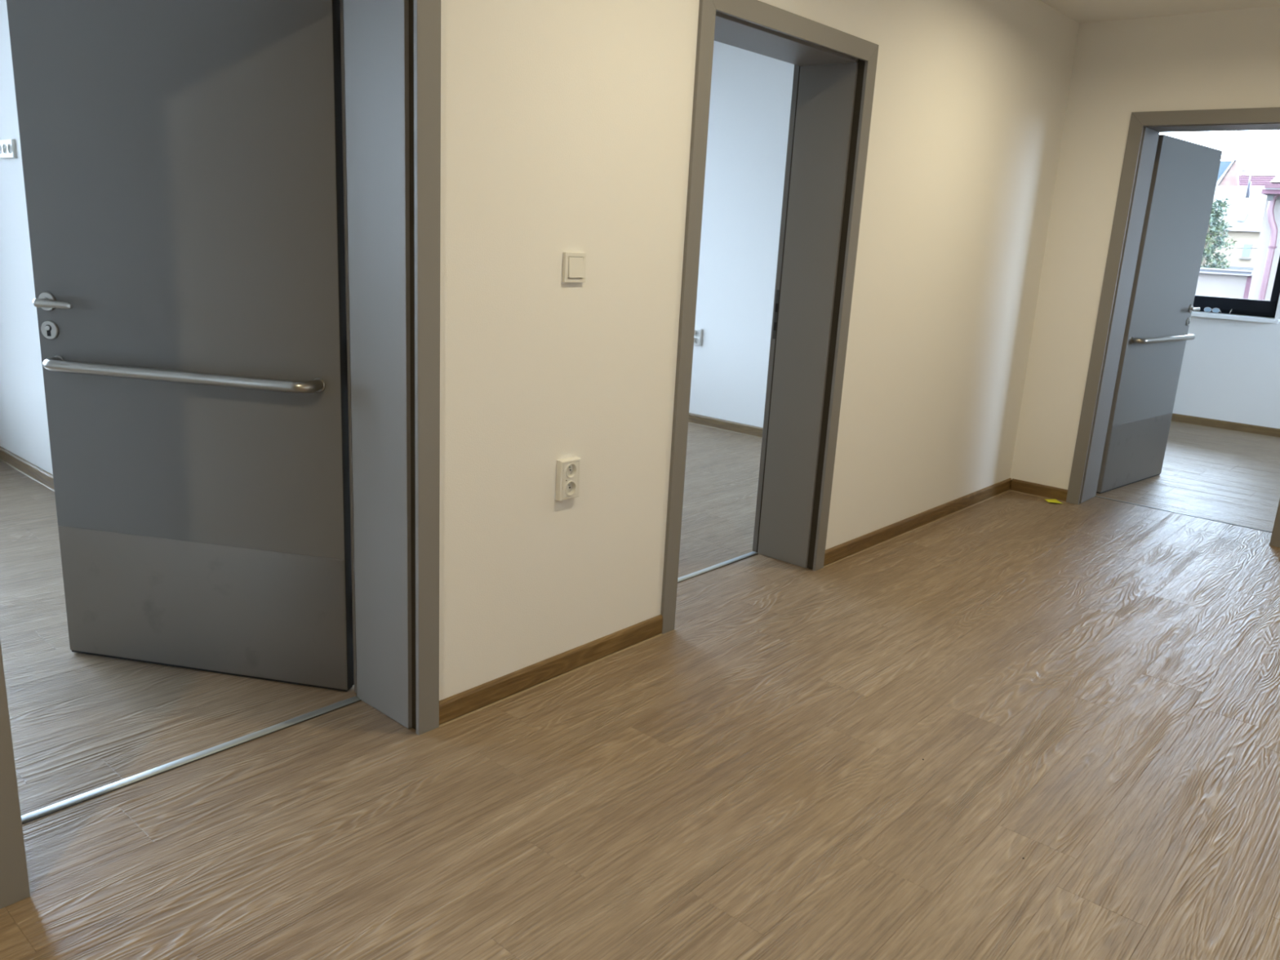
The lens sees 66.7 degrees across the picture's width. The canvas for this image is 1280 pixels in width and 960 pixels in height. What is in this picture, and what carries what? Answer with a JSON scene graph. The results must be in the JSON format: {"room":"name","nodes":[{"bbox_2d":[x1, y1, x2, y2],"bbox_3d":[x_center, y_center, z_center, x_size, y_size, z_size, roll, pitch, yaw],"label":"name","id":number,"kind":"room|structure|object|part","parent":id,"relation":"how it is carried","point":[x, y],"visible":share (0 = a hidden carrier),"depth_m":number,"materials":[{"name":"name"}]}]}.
{"room":"hallway","nodes":[
{"label":"hallway","id":0,"kind":"room"},
{"bbox_2d":[0,0,54,491],"bbox_3d":[-2.108,-1.271,3.831,3.995,3.000,0.165,15,19,39],"label":"wall","id":1,"kind":"structure","parent":0,"point":[24,424],"depth_m":4.57,"materials":[{"name":"paint"}]},
{"bbox_2d":[0,138,16,158],"bbox_3d":[-2.822,-1.474,4.329,0.198,0.079,0.016,15,19,39],"label":"wall socket","id":2,"kind":"object","parent":1,"relation":"attached to","point":[7,148],"visible":1,"depth_m":4.30,"materials":[{"name":"white plastic"}]},
{"bbox_2d":[0,421,1279,959],"bbox_3d":[0.359,0.367,4.266,7.800,0.120,11.830,15,19,39],"label":"floor","id":3,"kind":"structure","parent":0,"point":[1087,692],"depth_m":2.48,"materials":[{"name":"brown wood"}]},
{"bbox_2d":[1044,498,1062,503],"bbox_3d":[2.292,0.116,5.405,0.073,0.011,0.097,2,14,-5],"label":"sticky note","id":4,"kind":"object","parent":3,"relation":"on","point":[1052,500],"visible":1,"depth_m":5.41,"materials":[{"name":"yellow paper"}]},
{"bbox_2d":[439,0,1079,700],"bbox_3d":[-0.594,-0.813,2.367,0.305,3.000,8.137,15,19,39],"label":"wall","id":5,"kind":"structure","parent":0,"point":[566,125],"depth_m":2.93,"materials":[{"name":"paint"}]},
{"bbox_2d":[0,0,440,908],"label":"door","id":6,"kind":"structure","parent":5,"relation":"in","point":[233,206],"depth_m":2.56,"materials":[{"name":"grey paint"}]},
{"bbox_3d":[-1.171,-0.166,1.641,0.014,2.045,0.066,15,19,39],"label":"jamb casing","id":7,"kind":"part","parent":6,"relation":"part of","materials":[{"name":"grey paint"}]},
{"bbox_3d":[-1.582,-0.479,2.642,0.126,0.024,0.057,6,15,10],"label":"lever handle","id":8,"kind":"part","parent":6,"relation":"part of","materials":[{"name":"silver metal"}]},
{"bbox_3d":[-1.275,0.368,2.822,0.899,0.393,0.004,6,15,10],"label":"kick plate","id":9,"kind":"part","parent":6,"relation":"part of","materials":[{"name":"grey metal"}]},
{"bbox_3d":[-0.517,-0.315,2.366,0.014,2.045,0.066,15,19,39],"label":"jamb casing","id":10,"kind":"part","parent":6,"relation":"part of","materials":[{"name":"grey paint"}]},
{"bbox_2d":[439,614,662,727],"bbox_3d":[-0.237,0.565,2.979,0.015,0.070,0.939,15,19,39],"label":"baseboard","id":11,"kind":"structure","parent":5,"relation":"attached to","point":[464,704],"depth_m":2.92,"materials":[{"name":"brown wood"}]},
{"bbox_2d":[555,456,580,501],"bbox_3d":[-0.207,-0.003,2.825,0.023,0.118,0.079,15,19,39],"label":"wall socket","id":12,"kind":"object","parent":5,"relation":"attached to","point":[569,475],"visible":1,"depth_m":2.81,"materials":[{"name":"white plastic"}]},
{"bbox_2d":[562,252,586,282],"bbox_3d":[-0.179,-0.585,2.678,0.015,0.081,0.081,15,19,39],"label":"light switch","id":13,"kind":"object","parent":5,"relation":"attached to","point":[574,264],"visible":1,"depth_m":2.67,"materials":[{"name":"white plastic"}]},
{"bbox_2d":[660,0,879,634],"bbox_3d":[0.357,-0.576,3.567,0.330,2.050,1.063,15,19,39],"label":"door frame","id":14,"kind":"structure","parent":5,"relation":"in","point":[832,104],"depth_m":3.78,"materials":[{"name":"grey paint"}]},
{"bbox_3d":[0.148,-0.467,3.104,0.014,2.045,0.066,15,19,39],"label":"jamb casing","id":15,"kind":"part","parent":14,"relation":"part of","materials":[{"name":"grey paint"}]},
{"bbox_3d":[0.562,-0.682,4.006,0.016,0.200,0.003,15,19,39],"label":"strike plate","id":16,"kind":"part","parent":14,"relation":"part of","materials":[{"name":"grey metal"}]},
{"bbox_3d":[0.528,-1.500,3.223,0.014,0.066,1.054,15,19,39],"label":"head casing","id":17,"kind":"part","parent":14,"relation":"part of","materials":[{"name":"grey paint"}]},
{"bbox_3d":[0.802,-0.616,3.831,0.014,2.045,0.066,15,19,39],"label":"jamb casing","id":18,"kind":"part","parent":14,"relation":"part of","materials":[{"name":"grey paint"}]},
{"bbox_2d":[823,478,1011,567],"bbox_3d":[1.455,0.179,4.857,0.015,0.070,2.067,15,19,39],"label":"baseboard","id":19,"kind":"structure","parent":5,"relation":"attached to","point":[833,555],"depth_m":4.68,"materials":[{"name":"brown wood"}]},
{"bbox_2d":[688,5,1279,489],"bbox_3d":[1.647,-1.603,5.948,6.800,3.000,0.343,15,19,39],"label":"wall","id":20,"kind":"structure","parent":0,"point":[1228,59],"depth_m":5.34,"materials":[{"name":"paint"}]},
{"bbox_2d":[693,328,702,346],"bbox_3d":[0.403,-1.022,6.944,0.079,0.118,0.016,15,19,39],"label":"wall socket","id":21,"kind":"object","parent":20,"relation":"attached to","point":[698,332],"visible":0.87,"depth_m":6.93,"materials":[{"name":"white plastic"}]},
{"bbox_2d":[688,413,763,438],"bbox_3d":[0.394,-0.445,7.071,3.975,0.070,0.015,15,19,39],"label":"baseboard","id":22,"kind":"structure","parent":20,"relation":"attached to","point":[719,424],"depth_m":6.88,"materials":[{"name":"brown wood"}]},
{"bbox_2d":[1009,478,1067,502],"bbox_3d":[2.258,0.058,5.507,0.314,0.070,0.015,15,19,39],"label":"baseboard","id":23,"kind":"structure","parent":20,"relation":"attached to","point":[1018,486],"depth_m":5.50,"materials":[{"name":"brown wood"}]},
{"bbox_2d":[1066,106,1279,547],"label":"door","id":24,"kind":"structure","parent":20,"relation":"in","point":[1167,184],"depth_m":5.43,"materials":[{"name":"grey paint"}]},
{"bbox_3d":[2.453,-0.859,5.143,0.066,2.045,0.014,15,19,39],"label":"jamb casing","id":25,"kind":"part","parent":24,"relation":"part of","materials":[{"name":"grey paint"}]},
{"bbox_3d":[3.014,-0.176,5.884,0.899,0.393,0.002,-10,19,-41],"label":"kick plate","id":26,"kind":"part","parent":24,"relation":"part of","materials":[{"name":"metal"}]},
{"bbox_3d":[3.343,-1.034,5.886,0.126,0.024,0.057,-10,19,-41],"label":"lever handle","id":27,"kind":"part","parent":24,"relation":"part of","materials":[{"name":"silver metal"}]},
{"bbox_3d":[2.872,-1.718,4.589,1.043,0.066,0.014,15,19,39],"label":"head casing","id":28,"kind":"part","parent":24,"relation":"part of","materials":[{"name":"grey paint"}]},
{"bbox_3d":[3.185,-0.661,4.525,0.066,2.045,0.014,15,19,39],"label":"jamb casing","id":29,"kind":"part","parent":24,"relation":"part of","materials":[{"name":"grey paint"}]},
{"bbox_2d":[1040,0,1279,23],"bbox_3d":[0.444,-1.500,1.155,2.500,0.060,8.337,15,19,39],"label":"ceiling","id":30,"kind":"structure","parent":0,"point":[1081,11],"depth_m":4.62,"materials":[{"name":"white paint"}]},
{"bbox_2d":[1172,294,1279,428],"bbox_3d":[5.144,-1.878,7.786,6.005,3.000,0.350,15,19,39],"label":"wall","id":31,"kind":"structure","parent":0,"point":[1230,370],"depth_m":8.00,"materials":[{"name":"paint"}]},
{"bbox_2d":[1171,413,1279,437],"bbox_3d":[4.944,-0.433,8.014,6.005,0.070,0.015,15,19,39],"label":"baseboard","id":32,"kind":"structure","parent":31,"relation":"attached to","point":[1217,424],"depth_m":8.07,"materials":[{"name":"brown wood"}]},
{"bbox_2d":[1191,255,1279,323],"bbox_3d":[4.220,-2.425,8.417,2.632,1.854,0.320,15,19,39],"label":"window","id":33,"kind":"structure","parent":31,"relation":"attached to","point":[1242,309],"depth_m":8.00,"materials":[{"name":"black plastic"}]},
{"bbox_2d":[1204,306,1221,312],"bbox_3d":[4.777,-1.417,8.109,0.120,0.042,0.090,15,19,39],"label":"eyeglasses","id":34,"kind":"object","parent":33,"relation":"on","point":[1206,309],"visible":1,"depth_m":8.07,"materials":[{"name":"blue glass"}]},
{"bbox_3d":[4.151,-1.540,8.620,2.632,0.034,0.260,15,19,39],"label":"sill","id":35,"kind":"part","parent":33,"relation":"part of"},
{"bbox_3d":[4.297,-2.462,8.510,2.575,1.820,0.070,15,19,39],"label":"frame","id":36,"kind":"part","parent":33,"relation":"part of","materials":[{"name":"black plastic"}]},
{"label":"outside","id":37,"kind":"structure","parent":0,"visible":0},
{"bbox_3d":[47.760,-4.423,58.180,300.000,0.400,450.000,15,19,39],"label":"ground","id":38,"kind":"structure","parent":37,"visible":0},
{"bbox_2d":[1200,197,1237,269],"bbox_3d":[29.952,-9.911,52.657,4.186,11.042,4.328,15,19,39],"label":"tree","id":39,"kind":"object","parent":38,"relation":"on","point":[1215,216],"visible":0.26,"depth_m":51.41,"materials":[{"name":"green plant"}]},
{"bbox_2d":[1195,267,1253,298],"bbox_3d":[12.371,-1.663,24.172,4.179,7.263,0.620,15,19,39],"label":"wall","id":40,"kind":"structure","parent":38,"relation":"on","point":[1218,282],"depth_m":22.35,"materials":[{"name":"paint"}]},
{"bbox_2d":[1216,157,1239,186],"bbox_3d":[58.741,-24.836,103.459,6.900,17.900,1.600,15,19,39],"label":"brick house","id":41,"kind":"structure","parent":38,"relation":"on","point":[1228,175],"depth_m":99.83,"materials":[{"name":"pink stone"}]},
{"bbox_2d":[1204,164,1279,271],"bbox_3d":[56.013,-21.068,91.553,7.800,16.201,11.035,15,19,39],"label":"house","id":42,"kind":"structure","parent":38,"relation":"on","point":[1245,214],"depth_m":89.51,"materials":[{"name":"paint"}]},
{"bbox_3d":[55.396,-24.177,89.429,0.380,0.500,0.763,15,19,39],"label":"skylight pane","id":43,"kind":"part","parent":42,"relation":"part of","materials":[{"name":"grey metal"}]},
{"bbox_3d":[55.331,-20.946,88.704,0.570,1.060,0.040,15,19,39],"label":"pane","id":44,"kind":"part","parent":42,"relation":"part of","materials":[{"name":"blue glass"}]},
{"bbox_2d":[1238,168,1275,186],"bbox_3d":[72.484,-28.092,118.184,5.720,18.400,8.000,15,19,39],"label":"building","id":45,"kind":"structure","parent":38,"relation":"on","point":[1256,180],"depth_m":114.40,"materials":[{"name":"pink"}]},
{"bbox_2d":[1248,173,1279,300],"bbox_3d":[13.864,-1.081,16.275,6.370,10.200,5.420,15,19,39],"label":"neighbour wing","id":46,"kind":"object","parent":38,"relation":"on","point":[1268,253],"visible":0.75,"depth_m":15.81}
]}

